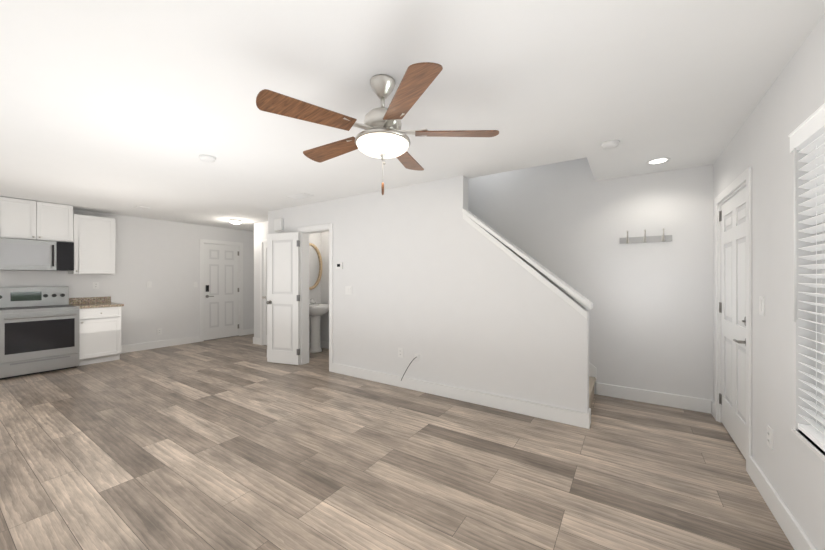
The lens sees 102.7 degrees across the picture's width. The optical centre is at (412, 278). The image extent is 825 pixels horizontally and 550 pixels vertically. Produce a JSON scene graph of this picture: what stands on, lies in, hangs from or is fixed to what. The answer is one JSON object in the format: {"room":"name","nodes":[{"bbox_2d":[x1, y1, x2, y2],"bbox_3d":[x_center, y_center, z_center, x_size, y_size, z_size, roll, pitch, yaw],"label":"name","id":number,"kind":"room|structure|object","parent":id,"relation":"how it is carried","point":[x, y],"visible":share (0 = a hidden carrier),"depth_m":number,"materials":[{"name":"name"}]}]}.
{"room":"living room","nodes":[
{"label":"living room","id":0,"kind":"room"},
{"bbox_2d":[0,209,253,345],"bbox_3d":[-5.332,0.105,5.716,0.150,2.450,5.800,0,0,33],"label":"wall","id":1,"kind":"structure","parent":0,"point":[163,256],"depth_m":6.24,"materials":[{"name":"paint"}]},
{"bbox_2d":[0,196,72,241],"bbox_3d":[-5.561,-0.834,4.849,0.407,0.560,0.760,0,0,33],"label":"upper cabinet","id":2,"kind":"object","parent":1,"relation":"attached to","point":[29,219],"visible":1,"depth_m":4.75,"materials":[{"name":"white wood"}]},
{"bbox_2d":[0,238,73,270],"bbox_3d":[-5.541,-0.331,4.836,0.455,0.438,0.760,0,0,33],"label":"microwave","id":3,"kind":"object","parent":2,"relation":"attached to","point":[27,255],"visible":1,"depth_m":4.73,"materials":[{"name":"silver metal"}]},
{"bbox_2d":[68,214,114,273],"bbox_3d":[-5.229,-0.535,5.391,0.367,0.930,0.501,0,0,33],"label":"upper cabinet","id":4,"kind":"object","parent":1,"relation":"attached to","point":[94,243],"visible":0.94,"depth_m":5.30,"materials":[{"name":"white wood"}]},
{"bbox_2d":[93,282,98,288],"bbox_3d":[-5.337,0.119,5.564,0.010,0.115,0.075,0,0,33],"label":"outlet","id":5,"kind":"object","parent":1,"relation":"attached to","point":[95,284],"depth_m":5.56,"materials":[{"name":"white plastic"}]},
{"bbox_2d":[121,336,199,352],"bbox_3d":[-4.843,1.262,6.309,0.016,0.135,1.428,0,0,33],"label":"baseboard","id":6,"kind":"structure","parent":1,"relation":"attached to","point":[193,339],"depth_m":6.31,"materials":[{"name":"white wood"}]},
{"bbox_2d":[243,328,253,334],"bbox_3d":[-3.859,1.262,7.804,0.020,0.135,0.304,0,0,33],"label":"baseboard","id":7,"kind":"structure","parent":1,"relation":"attached to","point":[246,331],"depth_m":7.78,"materials":[{"name":"white wood"}]},
{"bbox_2d":[254,221,267,337],"bbox_3d":[-2.474,0.105,6.680,1.330,2.450,0.750,0,0,33],"label":"wall","id":8,"kind":"structure","parent":0,"point":[260,230],"depth_m":6.66,"materials":[{"name":"paint"}]},
{"bbox_2d":[262,243,266,344],"bbox_3d":[-2.658,0.308,6.336,0.754,2.026,0.107,0,0,33],"label":"closet door","id":9,"kind":"structure","parent":8,"relation":"in","point":[264,297],"depth_m":6.52,"materials":[{"name":"white wood"}]},
{"bbox_2d":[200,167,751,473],"bbox_3d":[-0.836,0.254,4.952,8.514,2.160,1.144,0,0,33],"label":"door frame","id":10,"kind":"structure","parent":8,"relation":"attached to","point":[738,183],"depth_m":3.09,"materials":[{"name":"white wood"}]},
{"bbox_2d":[204,244,238,339],"bbox_3d":[-4.234,0.289,7.321,0.173,2.056,0.762,0,0,33],"label":"panel door","id":11,"kind":"structure","parent":10,"relation":"attached to","point":[221,291],"depth_m":7.30,"materials":[{"name":"white wood"}]},
{"bbox_2d":[266,232,299,364],"bbox_3d":[-2.018,0.308,5.098,0.599,2.024,0.233,0,0,33],"label":"door","id":12,"kind":"structure","parent":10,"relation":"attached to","point":[283,298],"depth_m":5.11,"materials":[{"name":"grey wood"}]},
{"bbox_2d":[309,232,320,342],"bbox_3d":[-2.054,0.105,5.998,0.120,2.450,0.890,0,0,33],"label":"wall","id":13,"kind":"structure","parent":0,"point":[315,293],"depth_m":6.24,"materials":[{"name":"paint"}]},
{"bbox_2d":[309,243,321,289],"bbox_3d":[-1.890,-0.220,6.099,0.046,0.868,0.568,0,0,33],"label":"mirror","id":14,"kind":"object","parent":13,"relation":"attached to","point":[315,266],"visible":0.5,"depth_m":6.19,"materials":[{"name":"wicker"}]},
{"bbox_2d":[0,334,793,549],"bbox_3d":[-1.839,1.390,3.421,8.810,0.120,6.100,0,0,33],"label":"floor","id":15,"kind":"structure","parent":0,"point":[236,443],"depth_m":2.32,"materials":[{"name":"brown wood"}]},
{"bbox_2d":[0,286,79,379],"bbox_3d":[-5.396,0.730,4.741,0.753,1.200,0.768,0,0,33],"label":"range","id":16,"kind":"object","parent":15,"relation":"on","point":[39,329],"visible":1,"depth_m":4.63,"materials":[{"name":"silver metal"}]},
{"bbox_2d":[69,296,123,365],"bbox_3d":[-5.098,0.823,5.320,0.670,1.015,0.526,0,0,33],"label":"base cabinet","id":17,"kind":"object","parent":15,"relation":"on","point":[99,329],"visible":0.85,"depth_m":5.17,"materials":[{"name":"white wood"}]},
{"bbox_2d":[309,298,328,352],"bbox_3d":[-1.729,0.843,5.957,0.457,0.974,0.530,0,0,33],"label":"pedestal sink","id":18,"kind":"object","parent":15,"relation":"on","point":[317,312],"visible":0.81,"depth_m":5.90,"materials":[{"name":"ceramic"}]},
{"bbox_2d":[589,376,595,407],"bbox_3d":[0.557,0.054,4.283,3.140,2.553,0.856,0,0,33],"label":"stairs","id":19,"kind":"structure","parent":15,"relation":"on","point":[592,380],"depth_m":3.52,"materials":[{"name":"beige carpet"}]},
{"bbox_2d":[0,0,824,231],"bbox_3d":[-1.839,-1.270,3.421,8.810,0.300,6.100,0,0,33],"label":"ceiling","id":20,"kind":"structure","parent":0,"point":[122,107],"depth_m":1.95,"materials":[{"name":"paint"}]},
{"bbox_2d":[199,155,215,162],"bbox_3d":[-1.896,-1.102,3.052,0.132,0.036,0.132,0,0,33],"label":"smoke detector","id":21,"kind":"object","parent":20,"relation":"attached to","point":[208,158],"visible":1,"depth_m":3.02,"materials":[{"name":"white plastic"}]},
{"bbox_2d":[229,219,241,223],"bbox_3d":[-3.413,-1.084,6.370,0.230,0.072,0.230,0,0,33],"label":"flush ceiling light","id":22,"kind":"object","parent":20,"relation":"attached to","point":[234,221],"visible":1,"depth_m":6.30,"materials":[{"name":"white glass"}]},
{"bbox_2d":[287,193,312,199],"bbox_3d":[-1.531,-1.113,4.499,0.360,0.013,0.180,0,0,33],"label":"ceiling vent","id":23,"kind":"object","parent":20,"relation":"in","point":[300,196],"visible":0.98,"depth_m":4.47,"materials":[{"name":"white plastic"}]},
{"bbox_2d":[256,62,498,194],"bbox_3d":[-0.201,-0.797,1.915,1.231,0.645,1.260,0,0,33],"label":"ceiling fan","id":24,"kind":"object","parent":20,"relation":"hanging from","point":[383,136],"visible":1,"depth_m":1.76,"materials":[{"name":"brown wood"}]},
{"bbox_2d":[601,140,619,148],"bbox_3d":[1.637,-1.102,2.729,0.132,0.036,0.132,0,0,33],"label":"smoke detector","id":25,"kind":"object","parent":20,"relation":"attached to","point":[609,144],"visible":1,"depth_m":2.70,"materials":[{"name":"white plastic"}]},
{"bbox_2d":[646,157,670,164],"bbox_3d":[2.344,-1.117,3.150,0.190,0.006,0.190,0,0,33],"label":"recessed light","id":26,"kind":"object","parent":20,"relation":"in","point":[656,161],"visible":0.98,"depth_m":3.15,"materials":[{"name":"white plastic"}]},
{"bbox_2d":[268,175,588,412],"bbox_3d":[-0.398,0.105,4.293,4.760,2.450,0.140,0,0,33],"label":"wall","id":27,"kind":"structure","parent":0,"point":[439,284],"depth_m":3.73,"materials":[{"name":"paint"}]},
{"bbox_2d":[274,218,282,230],"bbox_3d":[-2.164,-0.865,5.340,0.180,0.190,0.050,0,0,33],"label":"door chime","id":28,"kind":"object","parent":27,"relation":"attached to","point":[278,224],"visible":1,"depth_m":5.30,"materials":[{"name":"white plastic"}]},
{"bbox_2d":[336,262,342,268],"bbox_3d":[-1.024,-0.175,4.607,0.120,0.090,0.024,0,0,33],"label":"thermostat","id":29,"kind":"object","parent":27,"relation":"attached to","point":[339,265],"visible":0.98,"depth_m":4.59,"materials":[{"name":"white plastic"}]},
{"bbox_2d":[398,348,402,357],"bbox_3d":[-0.147,0.909,4.039,0.075,0.115,0.010,0,0,33],"label":"outlet","id":30,"kind":"object","parent":27,"relation":"attached to","point":[400,350],"depth_m":4.03,"materials":[{"name":"white plastic"}]},
{"bbox_2d":[332,363,590,428],"bbox_3d":[0.222,1.262,3.806,3.228,0.135,0.046,0,0,33],"label":"baseboard","id":31,"kind":"structure","parent":27,"relation":"attached to","point":[561,415],"depth_m":3.48,"materials":[{"name":"white wood"}]},
{"bbox_2d":[462,208,595,393],"bbox_3d":[0.627,0.002,4.137,2.935,2.656,1.054,0,0,33],"label":"trim","id":32,"kind":"structure","parent":27,"relation":"attached to","point":[467,215],"depth_m":3.22,"materials":[{"name":"white wood"}]},
{"bbox_2d":[321,157,712,399],"bbox_3d":[-0.362,-0.320,5.670,8.510,3.300,0.420,0,0,33],"label":"wall","id":33,"kind":"structure","parent":0,"point":[571,223],"depth_m":3.63,"materials":[{"name":"paint"}]},
{"bbox_2d":[253,337,259,343],"bbox_3d":[-3.055,1.262,7.024,0.020,0.135,0.726,0,0,33],"label":"baseboard","id":34,"kind":"structure","parent":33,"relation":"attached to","point":[256,340],"depth_m":6.66,"materials":[{"name":"white wood"}]},
{"bbox_2d":[321,341,328,348],"bbox_3d":[-1.197,1.262,5.960,1.354,0.135,0.020,0,0,33],"label":"baseboard","id":35,"kind":"structure","parent":33,"relation":"attached to","point":[324,344],"depth_m":6.24,"materials":[{"name":"white wood"}]},
{"bbox_2d":[620,228,671,243],"bbox_3d":[2.468,-0.447,3.502,0.460,0.134,0.096,0,0,33],"label":"hook rail","id":36,"kind":"object","parent":33,"relation":"attached to","point":[662,238],"visible":1,"depth_m":3.51,"materials":[{"name":"silver metal"}]},
{"bbox_2d":[595,382,714,417],"bbox_3d":[2.516,1.262,3.502,1.020,0.135,0.044,0,0,33],"label":"baseboard","id":37,"kind":"structure","parent":33,"relation":"attached to","point":[647,396],"depth_m":3.47,"materials":[{"name":"white wood"}]},
{"bbox_2d":[713,13,824,549],"bbox_3d":[1.581,0.105,1.013,0.150,2.450,5.530,0,0,33],"label":"wall","id":38,"kind":"structure","parent":0,"point":[791,464],"depth_m":1.77,"materials":[{"name":"paint"}]},
{"bbox_2d":[719,187,745,458],"bbox_3d":[2.612,0.324,2.650,0.173,1.988,0.912,0,0,33],"label":"entry door","id":39,"kind":"structure","parent":38,"relation":"in","point":[732,310],"depth_m":2.65,"materials":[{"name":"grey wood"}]},
{"bbox_2d":[759,296,764,315],"bbox_3d":[2.165,0.170,2.048,0.010,0.115,0.075,0,0,33],"label":"light switch","id":40,"kind":"object","parent":38,"relation":"attached to","point":[761,299],"depth_m":2.04,"materials":[{"name":"white plastic"}]},
{"bbox_2d":[767,425,772,449],"bbox_3d":[2.088,0.930,1.931,0.010,0.115,0.075,0,0,33],"label":"outlet","id":41,"kind":"object","parent":38,"relation":"attached to","point":[769,431],"depth_m":1.92,"materials":[{"name":"white plastic"}]},
{"bbox_2d":[749,456,815,549],"bbox_3d":[1.185,1.262,0.558,0.020,0.135,3.982,0,0,33],"label":"baseboard","id":42,"kind":"structure","parent":38,"relation":"attached to","point":[795,534],"depth_m":1.77,"materials":[{"name":"white wood"}]},
{"bbox_2d":[788,103,824,461],"bbox_3d":[1.685,0.021,1.208,0.160,1.486,1.010,0,0,33],"label":"window blinds","id":43,"kind":"object","parent":38,"relation":"attached to","point":[807,136],"visible":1,"depth_m":1.53,"materials":[{"name":"white plastic"}]}
]}

